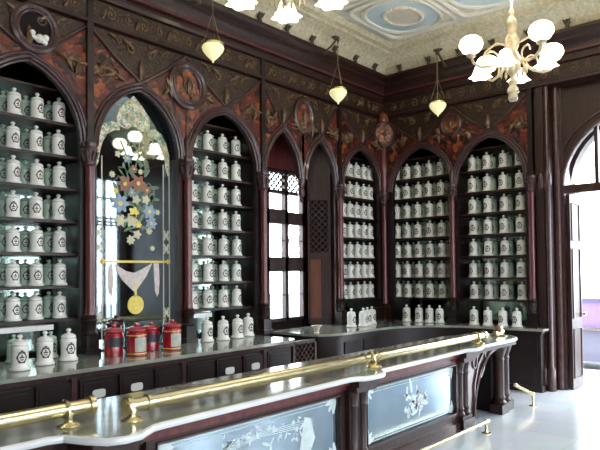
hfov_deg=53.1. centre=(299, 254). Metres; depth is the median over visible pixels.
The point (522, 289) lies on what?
apothecary jar
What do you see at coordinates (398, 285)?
apothecary jar
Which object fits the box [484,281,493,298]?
apothecary jar
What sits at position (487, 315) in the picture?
apothecary jar
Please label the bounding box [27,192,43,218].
apothecary jar
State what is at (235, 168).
apothecary jar
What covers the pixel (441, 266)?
apothecary jar
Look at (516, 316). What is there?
apothecary jar
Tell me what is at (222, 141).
apothecary jar
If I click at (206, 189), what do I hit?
apothecary jar
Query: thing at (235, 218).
apothecary jar
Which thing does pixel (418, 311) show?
apothecary jar
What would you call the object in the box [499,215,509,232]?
apothecary jar
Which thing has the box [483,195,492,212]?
apothecary jar
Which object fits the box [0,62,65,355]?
mirror
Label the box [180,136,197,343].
carved column
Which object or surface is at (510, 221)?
apothecary jar
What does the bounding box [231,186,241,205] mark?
apothecary jar
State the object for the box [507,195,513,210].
apothecary jar
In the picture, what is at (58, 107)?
apothecary jar
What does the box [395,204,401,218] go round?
apothecary jar
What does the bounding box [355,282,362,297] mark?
apothecary jar
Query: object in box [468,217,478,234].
apothecary jar
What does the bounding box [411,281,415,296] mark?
apothecary jar
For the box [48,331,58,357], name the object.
apothecary jar
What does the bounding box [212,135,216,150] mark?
apothecary jar
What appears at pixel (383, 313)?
carved column
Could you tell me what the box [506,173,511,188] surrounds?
apothecary jar
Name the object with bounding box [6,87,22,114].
apothecary jar
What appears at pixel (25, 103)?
apothecary jar
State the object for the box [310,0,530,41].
ceiling
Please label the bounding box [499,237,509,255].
apothecary jar
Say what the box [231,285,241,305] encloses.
apothecary jar
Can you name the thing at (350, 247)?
apothecary jar
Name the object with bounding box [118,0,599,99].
trim
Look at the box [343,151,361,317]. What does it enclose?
mirror
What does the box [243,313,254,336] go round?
apothecary jar
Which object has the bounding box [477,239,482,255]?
apothecary jar
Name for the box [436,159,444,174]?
apothecary jar
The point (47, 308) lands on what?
apothecary jar
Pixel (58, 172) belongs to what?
apothecary jar
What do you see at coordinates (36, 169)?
apothecary jar
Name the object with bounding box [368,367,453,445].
mirror glass
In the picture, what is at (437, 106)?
pendant lamp
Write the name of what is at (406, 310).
apothecary jar
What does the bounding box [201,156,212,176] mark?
apothecary jar
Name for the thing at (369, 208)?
apothecary jar
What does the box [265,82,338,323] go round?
wall panel
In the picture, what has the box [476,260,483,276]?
apothecary jar
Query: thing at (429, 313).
apothecary jar
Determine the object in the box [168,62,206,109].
roundel
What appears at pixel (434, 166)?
apothecary jar
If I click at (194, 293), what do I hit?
apothecary jar
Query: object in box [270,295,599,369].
street
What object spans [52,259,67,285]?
apothecary jar
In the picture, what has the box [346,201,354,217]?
apothecary jar
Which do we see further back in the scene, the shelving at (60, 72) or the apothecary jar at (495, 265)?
the apothecary jar at (495, 265)
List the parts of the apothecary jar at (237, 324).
lid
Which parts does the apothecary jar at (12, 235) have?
lid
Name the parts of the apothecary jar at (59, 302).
lid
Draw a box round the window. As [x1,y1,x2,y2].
[267,168,315,326]
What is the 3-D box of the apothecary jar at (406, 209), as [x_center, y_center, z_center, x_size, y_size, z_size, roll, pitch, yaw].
[1.840,-0.760,10.326,0.158,0.278,0.158,1,-2,-34]
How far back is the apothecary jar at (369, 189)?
10.41 m
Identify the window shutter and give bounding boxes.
[307,144,331,323]
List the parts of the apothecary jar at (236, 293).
lid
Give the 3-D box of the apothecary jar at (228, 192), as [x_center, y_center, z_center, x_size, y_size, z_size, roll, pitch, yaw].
[-1.012,-0.790,8.191,0.157,0.276,0.157,1,-2,-35]
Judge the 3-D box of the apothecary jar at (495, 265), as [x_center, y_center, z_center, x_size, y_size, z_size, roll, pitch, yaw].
[3.064,0.216,9.464,0.156,0.274,0.156,1,-2,-38]
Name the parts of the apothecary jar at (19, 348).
lid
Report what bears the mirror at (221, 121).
attached to the shelving at (231, 107)
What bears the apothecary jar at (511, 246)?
on the shelving at (494, 125)
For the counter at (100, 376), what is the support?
on the floor
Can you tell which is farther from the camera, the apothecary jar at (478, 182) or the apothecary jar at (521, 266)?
the apothecary jar at (478, 182)
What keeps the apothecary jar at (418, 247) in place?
on the shelving at (419, 138)
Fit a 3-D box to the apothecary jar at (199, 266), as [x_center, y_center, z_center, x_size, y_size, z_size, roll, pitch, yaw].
[-1.339,0.210,7.782,0.157,0.276,0.157,-2,-2,42]
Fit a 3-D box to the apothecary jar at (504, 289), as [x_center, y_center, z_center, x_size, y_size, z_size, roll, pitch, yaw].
[3.128,0.540,9.166,0.159,0.279,0.159,-1,-2,30]
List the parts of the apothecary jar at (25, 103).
lid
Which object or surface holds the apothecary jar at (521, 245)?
on the shelving at (494, 125)
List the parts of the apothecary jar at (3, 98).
lid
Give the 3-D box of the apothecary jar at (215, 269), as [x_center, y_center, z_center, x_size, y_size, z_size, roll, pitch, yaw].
[-1.161,0.213,7.984,0.159,0.279,0.159,1,-2,-42]
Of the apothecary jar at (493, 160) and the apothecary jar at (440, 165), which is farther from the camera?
the apothecary jar at (440, 165)
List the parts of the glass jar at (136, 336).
lid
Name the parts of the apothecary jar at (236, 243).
lid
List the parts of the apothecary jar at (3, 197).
lid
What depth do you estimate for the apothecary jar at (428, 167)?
10.01 m
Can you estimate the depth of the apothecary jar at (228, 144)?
8.17 m
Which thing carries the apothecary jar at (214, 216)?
on the shelving at (231, 107)
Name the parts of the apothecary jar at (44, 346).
lid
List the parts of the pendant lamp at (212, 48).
chain, lamp shade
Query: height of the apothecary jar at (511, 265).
0.280 m
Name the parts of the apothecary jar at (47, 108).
lid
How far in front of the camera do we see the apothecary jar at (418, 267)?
10.11 m
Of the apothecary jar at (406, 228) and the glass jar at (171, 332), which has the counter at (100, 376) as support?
the glass jar at (171, 332)
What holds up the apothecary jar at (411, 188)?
on the shelving at (419, 138)
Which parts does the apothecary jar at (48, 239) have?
lid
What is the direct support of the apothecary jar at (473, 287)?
on the shelving at (494, 125)
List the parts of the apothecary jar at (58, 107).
lid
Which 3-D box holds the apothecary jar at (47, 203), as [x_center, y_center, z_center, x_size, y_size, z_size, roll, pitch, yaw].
[-2.651,-0.491,6.318,0.159,0.280,0.159,-1,-2,28]
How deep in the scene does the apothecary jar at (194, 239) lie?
7.48 m
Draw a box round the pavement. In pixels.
[583,369,599,382]
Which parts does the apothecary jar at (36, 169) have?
lid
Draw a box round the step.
[584,381,599,384]
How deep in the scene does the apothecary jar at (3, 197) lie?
5.92 m
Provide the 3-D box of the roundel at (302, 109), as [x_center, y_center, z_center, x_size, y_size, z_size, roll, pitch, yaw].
[0.059,-2.031,8.807,0.096,0.524,0.429,-2,-2,41]
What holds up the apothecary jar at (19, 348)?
on the counter at (100, 376)
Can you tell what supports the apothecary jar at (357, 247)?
on the shelving at (359, 145)
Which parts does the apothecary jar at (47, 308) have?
lid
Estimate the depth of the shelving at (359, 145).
10.26 m
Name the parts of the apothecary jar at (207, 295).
lid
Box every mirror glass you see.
[97,93,172,349]
[157,398,336,449]
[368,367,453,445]
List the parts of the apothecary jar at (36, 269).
lid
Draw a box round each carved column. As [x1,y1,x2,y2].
[80,0,100,355]
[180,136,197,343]
[257,59,272,334]
[333,104,346,324]
[372,112,391,319]
[446,167,459,323]
[524,70,539,327]
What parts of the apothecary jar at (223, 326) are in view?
lid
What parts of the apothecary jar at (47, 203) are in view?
lid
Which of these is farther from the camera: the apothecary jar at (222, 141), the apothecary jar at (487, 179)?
the apothecary jar at (487, 179)
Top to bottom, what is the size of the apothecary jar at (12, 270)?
0.276 m
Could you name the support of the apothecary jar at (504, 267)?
on the shelving at (494, 125)
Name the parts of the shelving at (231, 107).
shelf, shelf, shelf, inlaid panel, shelf, shelf, shelf, shelf, diagonal moulding, shelf, arch moulding, panel, panel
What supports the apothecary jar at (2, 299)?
on the shelving at (60, 72)
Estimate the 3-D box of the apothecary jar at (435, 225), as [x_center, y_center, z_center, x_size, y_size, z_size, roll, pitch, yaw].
[2.284,-0.431,10.163,0.157,0.275,0.157,-2,-2,41]
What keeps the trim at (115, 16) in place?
attached to the wall
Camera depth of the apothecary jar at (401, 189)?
10.54 m
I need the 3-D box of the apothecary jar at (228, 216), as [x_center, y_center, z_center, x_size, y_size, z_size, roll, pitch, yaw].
[-1.011,-0.456,8.180,0.159,0.280,0.159,-1,-2,29]
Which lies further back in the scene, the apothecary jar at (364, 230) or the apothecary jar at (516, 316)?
the apothecary jar at (364, 230)
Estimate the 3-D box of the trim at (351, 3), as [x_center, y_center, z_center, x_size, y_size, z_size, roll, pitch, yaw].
[0.426,-3.421,7.358,1.136,0.078,1.634,-2,-2,41]
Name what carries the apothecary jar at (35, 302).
on the shelving at (60, 72)
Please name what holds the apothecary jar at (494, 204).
on the shelving at (494, 125)
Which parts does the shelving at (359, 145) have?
diagonal moulding, shelf, shelf, shelf, shelf, shelf, shelf, inlaid panel, shelf, shelf, arch moulding, panel, panel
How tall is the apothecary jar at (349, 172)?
0.280 m
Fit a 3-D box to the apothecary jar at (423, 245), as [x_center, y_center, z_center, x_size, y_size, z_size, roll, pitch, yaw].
[2.126,-0.090,10.296,0.158,0.277,0.158,-2,-2,35]
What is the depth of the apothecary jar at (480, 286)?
9.56 m
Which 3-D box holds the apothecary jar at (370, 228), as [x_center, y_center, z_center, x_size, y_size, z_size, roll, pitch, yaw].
[1.212,-0.417,10.452,0.161,0.283,0.161,-2,-2,43]
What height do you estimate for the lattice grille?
0.311 m
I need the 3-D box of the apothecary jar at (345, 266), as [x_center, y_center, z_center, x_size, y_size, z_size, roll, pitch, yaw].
[0.709,0.246,9.844,0.158,0.277,0.158,0,-2,-31]
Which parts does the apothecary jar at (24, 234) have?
lid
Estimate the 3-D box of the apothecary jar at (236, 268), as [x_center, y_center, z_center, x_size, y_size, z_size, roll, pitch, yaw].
[-0.856,0.212,8.069,0.159,0.279,0.159,1,-2,-43]
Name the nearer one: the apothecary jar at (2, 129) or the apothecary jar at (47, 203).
the apothecary jar at (2, 129)
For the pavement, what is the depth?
10.22 m
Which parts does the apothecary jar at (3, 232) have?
lid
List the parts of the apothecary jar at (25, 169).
lid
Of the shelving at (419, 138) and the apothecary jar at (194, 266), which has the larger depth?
the shelving at (419, 138)
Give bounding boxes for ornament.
[490,325,506,336]
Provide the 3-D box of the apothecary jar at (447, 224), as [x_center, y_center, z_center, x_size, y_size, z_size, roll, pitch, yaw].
[2.447,-0.437,10.020,0.157,0.276,0.157,1,-2,-40]
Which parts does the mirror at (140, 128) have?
panel, arch moulding, inlaid panel, diagonal moulding, panel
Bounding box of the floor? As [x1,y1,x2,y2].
[431,383,599,449]
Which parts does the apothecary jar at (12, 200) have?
lid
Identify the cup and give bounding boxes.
[311,325,321,332]
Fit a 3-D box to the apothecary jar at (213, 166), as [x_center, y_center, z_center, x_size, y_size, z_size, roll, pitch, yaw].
[-1.171,-1.130,8.023,0.158,0.277,0.158,-2,-2,34]
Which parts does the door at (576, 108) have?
head moulding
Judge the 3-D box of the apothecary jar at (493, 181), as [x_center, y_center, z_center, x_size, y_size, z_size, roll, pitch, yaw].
[3.042,-1.130,9.508,0.159,0.279,0.159,0,-2,-29]
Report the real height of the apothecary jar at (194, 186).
0.276 m
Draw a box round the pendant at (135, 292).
[127,284,143,313]
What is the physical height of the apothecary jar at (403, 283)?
0.279 m
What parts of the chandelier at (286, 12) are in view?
lamp shade, stem, lamp shade, lamp shade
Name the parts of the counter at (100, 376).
drawer, drawer, post, drawer, name plate, drawer, name plate, moulding, drawer, post, drawer, drawer, name plate, drawer, name plate, post, drawer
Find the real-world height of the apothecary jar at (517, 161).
0.286 m
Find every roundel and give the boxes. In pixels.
[9,2,59,53]
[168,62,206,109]
[293,99,313,134]
[374,121,395,146]
[440,113,461,135]
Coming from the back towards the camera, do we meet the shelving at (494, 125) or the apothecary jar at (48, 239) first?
the shelving at (494, 125)
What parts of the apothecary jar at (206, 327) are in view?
lid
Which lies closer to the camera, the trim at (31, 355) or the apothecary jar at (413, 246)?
the trim at (31, 355)
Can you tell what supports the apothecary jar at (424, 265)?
on the shelving at (419, 138)
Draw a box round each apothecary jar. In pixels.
[0,91,6,111]
[0,124,5,146]
[0,157,5,180]
[0,191,5,216]
[0,225,6,251]
[0,259,6,286]
[0,293,6,320]
[4,155,21,182]
[4,190,21,217]
[4,224,21,251]
[4,259,20,286]
[4,292,21,321]
[5,121,21,148]
[5,334,17,362]
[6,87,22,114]
[9,334,30,371]
[20,129,29,149]
[20,160,30,183]
[20,194,28,217]
[20,226,30,251]
[20,259,29,285]
[20,292,29,319]
[21,95,29,115]
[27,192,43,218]
[27,292,43,319]
[28,225,44,252]
[28,258,44,285]
[29,126,43,151]
[29,159,44,185]
[30,93,44,118]
[34,331,54,365]
[42,291,53,317]
[43,132,51,152]
[43,195,51,218]
[43,227,52,252]
[43,259,53,285]
[44,101,51,119]
[44,164,52,185]
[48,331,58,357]
[51,129,65,154]
[51,194,65,219]
[51,226,66,252]
[51,291,67,318]
[52,97,66,122]
[52,161,66,187]
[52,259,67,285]
[59,328,77,361]
[192,180,198,201]
[192,206,198,227]
[192,233,198,254]
[192,260,198,281]
[192,287,198,308]
[193,156,197,174]
[195,261,201,281]
[195,286,201,307]
[196,158,201,174]
[196,184,201,201]
[196,209,201,227]
[196,235,201,254]
[197,135,201,148]
[200,317,213,341]
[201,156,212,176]
[201,182,212,202]
[201,208,212,228]
[201,234,213,255]
[201,286,213,307]
[202,130,213,150]
[202,260,213,281]
[210,236,216,255]
[211,160,216,176]
[211,185,216,202]
[211,210,216,228]
[211,261,217,281]
[211,286,217,306]
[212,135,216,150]
[216,316,229,340]
[217,134,227,152]
[217,159,228,178]
[217,184,227,204]
[217,209,228,229]
[217,235,228,255]
[217,260,228,281]
[217,286,228,306]
[224,236,230,255]
[225,187,230,204]
[225,211,230,229]
[225,261,230,280]
[225,285,230,305]
[227,141,229,153]
[231,136,240,155]
[231,161,241,180]
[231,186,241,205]
[231,211,241,230]
[231,236,242,255]
[231,260,241,280]
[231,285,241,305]
[231,314,243,338]
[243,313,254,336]
[343,200,347,216]
[343,221,347,236]
[344,244,346,257]
[344,264,347,278]
[344,282,348,298]
[346,162,353,176]
[346,181,353,196]
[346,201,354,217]
[346,222,354,237]
[346,308,356,326]
[347,242,354,257]
[347,261,354,277]
[347,282,355,298]
[353,162,360,177]
[353,182,360,197]
[353,202,360,217]
[353,222,361,237]
[354,241,361,257]
[354,262,361,277]
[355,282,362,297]
[358,308,368,326]
[360,164,367,179]
[360,184,367,198]
[360,203,367,218]
[360,222,368,238]
[361,242,367,257]
[361,262,368,277]
[361,281,368,297]
[364,307,372,325]
[367,166,373,180]
[367,184,373,199]
[367,204,373,219]
[367,223,373,238]
[367,242,374,257]
[367,262,374,277]
[368,281,374,296]
[369,306,376,323]
[395,184,399,199]
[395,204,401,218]
[395,223,401,238]
[395,242,401,257]
[396,262,401,277]
[396,281,402,296]
[400,167,402,179]
[400,186,402,198]
[401,243,403,257]
[401,262,403,276]
[401,281,405,296]
[402,164,410,179]
[402,183,410,198]
[402,203,410,218]
[402,222,411,237]
[402,304,411,321]
[403,242,412,257]
[403,261,411,277]
[404,281,412,296]
[410,165,413,177]
[410,184,413,197]
[410,204,413,217]
[411,223,413,237]
[411,242,414,257]
[411,261,415,276]
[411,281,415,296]
[413,162,421,177]
[413,202,421,217]
[413,222,421,237]
[414,182,421,197]
[414,241,422,257]
[414,261,423,277]
[414,305,423,321]
[415,281,423,297]
[421,164,424,176]
[421,203,425,216]
[421,222,425,236]
[422,183,424,196]
[422,242,425,256]
[422,261,425,276]
[422,281,426,296]
[424,161,432,176]
[424,181,432,196]
[424,305,434,322]
[425,201,433,216]
[425,220,434,236]
[425,241,434,256]
[425,260,434,277]
[425,281,434,297]
[432,162,436,175]
[432,182,436,195]
[433,201,436,215]
[433,221,437,236]
[433,241,437,256]
[433,261,437,276]
[434,281,438,296]
[435,305,444,322]
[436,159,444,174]
[436,179,444,195]
[436,200,445,215]
[437,220,446,236]
[437,240,446,256]
[437,260,446,277]
[438,281,447,297]
[444,201,448,214]
[445,221,448,235]
[445,241,449,256]
[445,261,449,276]
[446,281,449,297]
[467,155,475,170]
[467,175,476,192]
[468,197,477,213]
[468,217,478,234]
[468,239,478,255]
[468,260,478,277]
[469,281,478,298]
[469,306,479,324]
[476,156,481,169]
[476,177,481,191]
[476,198,481,212]
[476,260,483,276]
[477,218,482,233]
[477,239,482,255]
[477,281,483,298]
[481,152,490,169]
[482,174,491,190]
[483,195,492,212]
[483,217,492,233]
[483,238,493,255]
[483,307,493,325]
[484,260,493,277]
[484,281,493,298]
[490,154,495,167]
[490,175,495,189]
[491,196,496,211]
[491,217,498,233]
[492,239,498,255]
[492,260,498,276]
[492,281,499,298]
[498,150,507,167]
[498,172,507,189]
[498,307,508,326]
[499,194,509,210]
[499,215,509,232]
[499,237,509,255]
[499,259,509,277]
[500,281,509,299]
[506,152,511,165]
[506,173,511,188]
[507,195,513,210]
[507,259,514,276]
[507,281,514,298]
[508,216,514,232]
[508,238,514,254]
[511,308,522,326]
[514,153,520,165]
[514,170,524,187]
[515,192,525,209]
[515,214,525,232]
[516,237,526,254]
[516,259,526,277]
[517,281,526,299]
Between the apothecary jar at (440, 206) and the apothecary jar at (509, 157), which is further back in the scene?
the apothecary jar at (440, 206)
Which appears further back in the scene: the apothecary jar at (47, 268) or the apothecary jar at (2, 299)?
the apothecary jar at (47, 268)
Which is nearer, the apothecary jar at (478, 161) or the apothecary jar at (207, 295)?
the apothecary jar at (207, 295)
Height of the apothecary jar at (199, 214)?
0.278 m
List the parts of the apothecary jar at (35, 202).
lid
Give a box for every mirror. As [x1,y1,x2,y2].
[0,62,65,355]
[94,26,186,349]
[192,115,237,334]
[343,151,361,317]
[399,149,449,318]
[468,138,527,322]
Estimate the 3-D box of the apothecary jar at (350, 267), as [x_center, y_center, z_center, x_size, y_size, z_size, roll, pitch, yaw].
[0.840,0.247,10.001,0.160,0.281,0.160,-2,-2,36]
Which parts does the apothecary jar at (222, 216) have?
lid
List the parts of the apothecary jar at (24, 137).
lid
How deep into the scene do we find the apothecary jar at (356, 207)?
10.11 m
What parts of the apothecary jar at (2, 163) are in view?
lid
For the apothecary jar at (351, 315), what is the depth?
8.87 m
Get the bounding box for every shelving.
[0,0,86,355]
[185,56,260,334]
[330,107,382,317]
[387,106,455,318]
[451,91,537,322]
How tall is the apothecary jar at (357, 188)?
0.286 m
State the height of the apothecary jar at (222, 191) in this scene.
0.276 m
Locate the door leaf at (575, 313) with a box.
[566,194,586,389]
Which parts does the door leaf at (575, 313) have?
panel moulding, panel moulding, panel moulding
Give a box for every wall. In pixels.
[255,167,358,335]
[393,97,599,326]
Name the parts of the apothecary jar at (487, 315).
lid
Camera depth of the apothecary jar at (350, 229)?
9.97 m
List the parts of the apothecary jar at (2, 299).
lid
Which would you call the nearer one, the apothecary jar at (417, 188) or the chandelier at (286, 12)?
the chandelier at (286, 12)
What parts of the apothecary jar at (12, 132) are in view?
lid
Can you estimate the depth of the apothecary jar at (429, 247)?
9.97 m
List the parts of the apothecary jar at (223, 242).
lid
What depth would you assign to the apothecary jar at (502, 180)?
9.16 m
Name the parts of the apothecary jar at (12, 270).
lid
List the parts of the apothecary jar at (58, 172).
lid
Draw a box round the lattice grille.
[269,172,298,192]
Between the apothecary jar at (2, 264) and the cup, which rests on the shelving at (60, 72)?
the apothecary jar at (2, 264)
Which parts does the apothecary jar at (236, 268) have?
lid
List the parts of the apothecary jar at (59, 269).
lid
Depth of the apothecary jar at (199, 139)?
7.79 m
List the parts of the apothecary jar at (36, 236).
lid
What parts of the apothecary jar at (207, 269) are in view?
lid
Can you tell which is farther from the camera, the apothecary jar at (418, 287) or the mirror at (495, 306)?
the apothecary jar at (418, 287)
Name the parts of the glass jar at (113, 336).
lid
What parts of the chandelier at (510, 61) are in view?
lamp shade, lamp shade, arm, lamp shade, arm, arm, lamp shade, arm, stem, lamp shade, arm, arm, arm, lamp shade, lamp shade, lamp shade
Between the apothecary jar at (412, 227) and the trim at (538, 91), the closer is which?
the trim at (538, 91)
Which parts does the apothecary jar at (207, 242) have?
lid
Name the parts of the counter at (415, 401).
panel frame, apron moulding, panel frame, skirting, panel, post, post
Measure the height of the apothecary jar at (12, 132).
0.280 m
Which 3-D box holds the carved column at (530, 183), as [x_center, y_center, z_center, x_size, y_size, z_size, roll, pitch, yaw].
[3.348,-0.848,8.681,0.200,3.775,0.200,-2,-2,41]
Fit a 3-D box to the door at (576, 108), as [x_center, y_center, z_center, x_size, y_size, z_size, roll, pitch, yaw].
[4.437,-0.268,8.037,2.290,4.330,0.600,-2,-2,41]
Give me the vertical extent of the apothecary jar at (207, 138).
0.276 m
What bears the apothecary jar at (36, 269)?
on the shelving at (60, 72)
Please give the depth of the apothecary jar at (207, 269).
7.64 m
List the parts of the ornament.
brown knob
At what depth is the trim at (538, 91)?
8.56 m
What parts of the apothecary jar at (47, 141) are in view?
lid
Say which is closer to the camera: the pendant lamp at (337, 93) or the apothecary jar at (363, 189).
the pendant lamp at (337, 93)
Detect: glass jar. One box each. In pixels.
[104,324,123,356]
[126,322,146,356]
[143,322,159,350]
[162,319,180,350]
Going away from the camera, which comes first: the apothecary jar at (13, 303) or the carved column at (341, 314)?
the apothecary jar at (13, 303)
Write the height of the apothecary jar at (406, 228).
0.286 m
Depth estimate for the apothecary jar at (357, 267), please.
10.09 m
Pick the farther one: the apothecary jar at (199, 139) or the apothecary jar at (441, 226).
the apothecary jar at (441, 226)
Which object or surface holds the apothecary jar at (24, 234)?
on the shelving at (60, 72)
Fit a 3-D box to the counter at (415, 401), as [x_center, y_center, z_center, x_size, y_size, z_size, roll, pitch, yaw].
[0.193,1.411,4.981,0.958,0.887,7.332,-2,-2,41]
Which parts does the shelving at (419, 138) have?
panel, panel, inlaid panel, diagonal moulding, shelf, shelf, shelf, shelf, shelf, arch moulding, shelf, shelf, shelf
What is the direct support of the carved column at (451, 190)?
on the counter at (527, 356)
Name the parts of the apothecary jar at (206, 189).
lid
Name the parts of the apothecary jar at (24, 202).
lid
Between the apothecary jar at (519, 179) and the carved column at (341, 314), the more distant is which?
the carved column at (341, 314)
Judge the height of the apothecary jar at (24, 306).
0.275 m
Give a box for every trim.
[0,331,231,361]
[15,0,599,118]
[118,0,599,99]
[317,0,369,8]
[345,0,458,38]
[436,0,527,16]
[534,86,557,389]
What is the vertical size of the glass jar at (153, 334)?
0.305 m
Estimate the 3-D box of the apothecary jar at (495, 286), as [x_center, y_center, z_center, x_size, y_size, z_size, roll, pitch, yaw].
[3.067,0.551,9.455,0.157,0.275,0.157,0,-2,-33]
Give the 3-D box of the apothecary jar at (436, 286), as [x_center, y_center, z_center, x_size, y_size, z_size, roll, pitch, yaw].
[2.304,0.574,10.126,0.160,0.281,0.160,-2,-2,40]
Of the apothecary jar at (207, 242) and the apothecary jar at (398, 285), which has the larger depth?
the apothecary jar at (398, 285)
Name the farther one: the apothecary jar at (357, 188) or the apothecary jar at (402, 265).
the apothecary jar at (402, 265)
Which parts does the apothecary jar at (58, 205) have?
lid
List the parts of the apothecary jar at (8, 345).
lid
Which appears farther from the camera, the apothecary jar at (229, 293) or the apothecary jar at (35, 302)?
the apothecary jar at (229, 293)
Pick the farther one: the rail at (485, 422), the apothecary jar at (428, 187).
the apothecary jar at (428, 187)
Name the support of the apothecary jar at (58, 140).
on the shelving at (60, 72)
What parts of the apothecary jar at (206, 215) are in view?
lid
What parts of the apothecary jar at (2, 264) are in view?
lid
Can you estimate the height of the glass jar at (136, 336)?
0.335 m
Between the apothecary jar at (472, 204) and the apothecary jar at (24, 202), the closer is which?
the apothecary jar at (24, 202)
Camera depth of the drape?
6.77 m
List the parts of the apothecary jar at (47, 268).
lid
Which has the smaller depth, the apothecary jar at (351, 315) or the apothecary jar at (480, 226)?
the apothecary jar at (351, 315)
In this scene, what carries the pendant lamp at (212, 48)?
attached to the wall
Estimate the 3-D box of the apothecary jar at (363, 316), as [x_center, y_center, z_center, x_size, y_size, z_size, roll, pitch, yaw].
[0.950,0.931,9.007,0.160,0.281,0.160,-2,-2,33]
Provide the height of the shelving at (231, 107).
3.448 m
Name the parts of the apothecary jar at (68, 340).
lid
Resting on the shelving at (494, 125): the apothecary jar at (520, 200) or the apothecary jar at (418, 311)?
the apothecary jar at (520, 200)
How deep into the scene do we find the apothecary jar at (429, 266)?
9.96 m
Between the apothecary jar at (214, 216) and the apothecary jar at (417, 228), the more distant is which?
the apothecary jar at (417, 228)
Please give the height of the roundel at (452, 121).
0.362 m
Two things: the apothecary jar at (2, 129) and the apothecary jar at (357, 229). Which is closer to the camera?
the apothecary jar at (2, 129)
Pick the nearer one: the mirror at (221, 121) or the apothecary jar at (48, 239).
the apothecary jar at (48, 239)
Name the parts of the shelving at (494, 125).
panel, panel, diagonal moulding, inlaid panel, shelf, arch moulding, shelf, shelf, shelf, shelf, shelf, shelf, shelf, panel, panel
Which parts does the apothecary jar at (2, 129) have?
lid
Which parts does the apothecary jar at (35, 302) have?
lid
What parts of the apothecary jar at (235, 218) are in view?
lid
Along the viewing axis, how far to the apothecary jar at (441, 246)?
9.83 m
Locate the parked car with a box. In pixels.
[582,295,599,362]
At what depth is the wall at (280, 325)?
9.23 m
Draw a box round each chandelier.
[225,0,347,23]
[459,0,563,101]
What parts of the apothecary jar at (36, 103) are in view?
lid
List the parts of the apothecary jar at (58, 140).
lid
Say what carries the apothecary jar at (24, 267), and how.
on the shelving at (60, 72)
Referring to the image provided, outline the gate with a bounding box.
[291,338,316,363]
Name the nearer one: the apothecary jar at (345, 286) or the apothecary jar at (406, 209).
the apothecary jar at (345, 286)
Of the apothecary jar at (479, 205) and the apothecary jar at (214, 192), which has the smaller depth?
the apothecary jar at (214, 192)
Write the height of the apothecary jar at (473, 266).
0.278 m
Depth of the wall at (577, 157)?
8.84 m
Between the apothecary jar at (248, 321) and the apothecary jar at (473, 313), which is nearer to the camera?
the apothecary jar at (248, 321)
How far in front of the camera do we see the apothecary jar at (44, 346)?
5.45 m
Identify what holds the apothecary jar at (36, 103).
on the shelving at (60, 72)
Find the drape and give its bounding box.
[108,263,159,296]
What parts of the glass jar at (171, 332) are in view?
lid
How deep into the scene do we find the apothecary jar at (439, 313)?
9.39 m
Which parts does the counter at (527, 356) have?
door, door, panel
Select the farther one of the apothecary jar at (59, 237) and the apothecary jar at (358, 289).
the apothecary jar at (358, 289)
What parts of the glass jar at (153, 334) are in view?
lid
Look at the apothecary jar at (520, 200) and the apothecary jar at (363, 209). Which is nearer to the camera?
the apothecary jar at (520, 200)
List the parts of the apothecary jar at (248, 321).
lid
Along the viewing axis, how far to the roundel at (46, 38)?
5.82 m
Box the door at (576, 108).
[537,80,599,391]
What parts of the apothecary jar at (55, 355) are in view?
lid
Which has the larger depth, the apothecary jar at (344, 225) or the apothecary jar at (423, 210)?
the apothecary jar at (423, 210)
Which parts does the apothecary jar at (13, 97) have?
lid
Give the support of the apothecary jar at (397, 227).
on the shelving at (419, 138)
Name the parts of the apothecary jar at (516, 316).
lid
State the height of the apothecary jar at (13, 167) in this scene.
0.284 m
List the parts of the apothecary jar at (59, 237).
lid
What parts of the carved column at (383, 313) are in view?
corner post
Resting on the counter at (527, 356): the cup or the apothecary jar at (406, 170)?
the cup
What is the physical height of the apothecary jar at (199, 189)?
0.273 m
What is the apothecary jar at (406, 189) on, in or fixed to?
on the shelving at (419, 138)
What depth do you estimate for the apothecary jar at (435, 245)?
10.09 m
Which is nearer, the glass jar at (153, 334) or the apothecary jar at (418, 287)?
the glass jar at (153, 334)
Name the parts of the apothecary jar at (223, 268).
lid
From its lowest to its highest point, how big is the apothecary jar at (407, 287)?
0.276 m
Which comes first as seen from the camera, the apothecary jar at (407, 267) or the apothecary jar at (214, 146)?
the apothecary jar at (214, 146)
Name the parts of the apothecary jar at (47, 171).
lid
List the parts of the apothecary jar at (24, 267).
lid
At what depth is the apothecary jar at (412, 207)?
10.39 m
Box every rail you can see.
[0,395,97,429]
[120,330,487,422]
[420,419,490,449]
[513,383,536,406]
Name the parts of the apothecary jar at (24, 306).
lid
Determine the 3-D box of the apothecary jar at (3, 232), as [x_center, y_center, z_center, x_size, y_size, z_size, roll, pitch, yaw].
[-2.953,-0.159,5.962,0.156,0.274,0.156,-2,-2,40]
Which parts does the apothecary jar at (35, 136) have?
lid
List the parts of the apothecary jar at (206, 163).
lid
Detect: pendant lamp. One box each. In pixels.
[196,0,223,62]
[323,35,346,103]
[429,48,446,116]
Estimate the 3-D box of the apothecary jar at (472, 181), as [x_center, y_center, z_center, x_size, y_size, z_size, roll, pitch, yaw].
[2.738,-1.127,9.547,0.160,0.281,0.160,-2,-2,43]
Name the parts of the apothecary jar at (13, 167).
lid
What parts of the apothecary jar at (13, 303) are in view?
lid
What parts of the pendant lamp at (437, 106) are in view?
lamp shade, chain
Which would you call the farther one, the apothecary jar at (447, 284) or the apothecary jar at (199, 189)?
the apothecary jar at (447, 284)
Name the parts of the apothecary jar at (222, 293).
lid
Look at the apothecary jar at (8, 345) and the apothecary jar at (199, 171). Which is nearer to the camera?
the apothecary jar at (8, 345)
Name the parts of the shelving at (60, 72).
shelf, shelf, shelf, shelf, shelf, shelf, shelf, shelf, inlaid panel, diagonal moulding, arch moulding, panel, panel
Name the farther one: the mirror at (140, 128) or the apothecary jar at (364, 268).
the apothecary jar at (364, 268)
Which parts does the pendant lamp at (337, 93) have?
chain, lamp shade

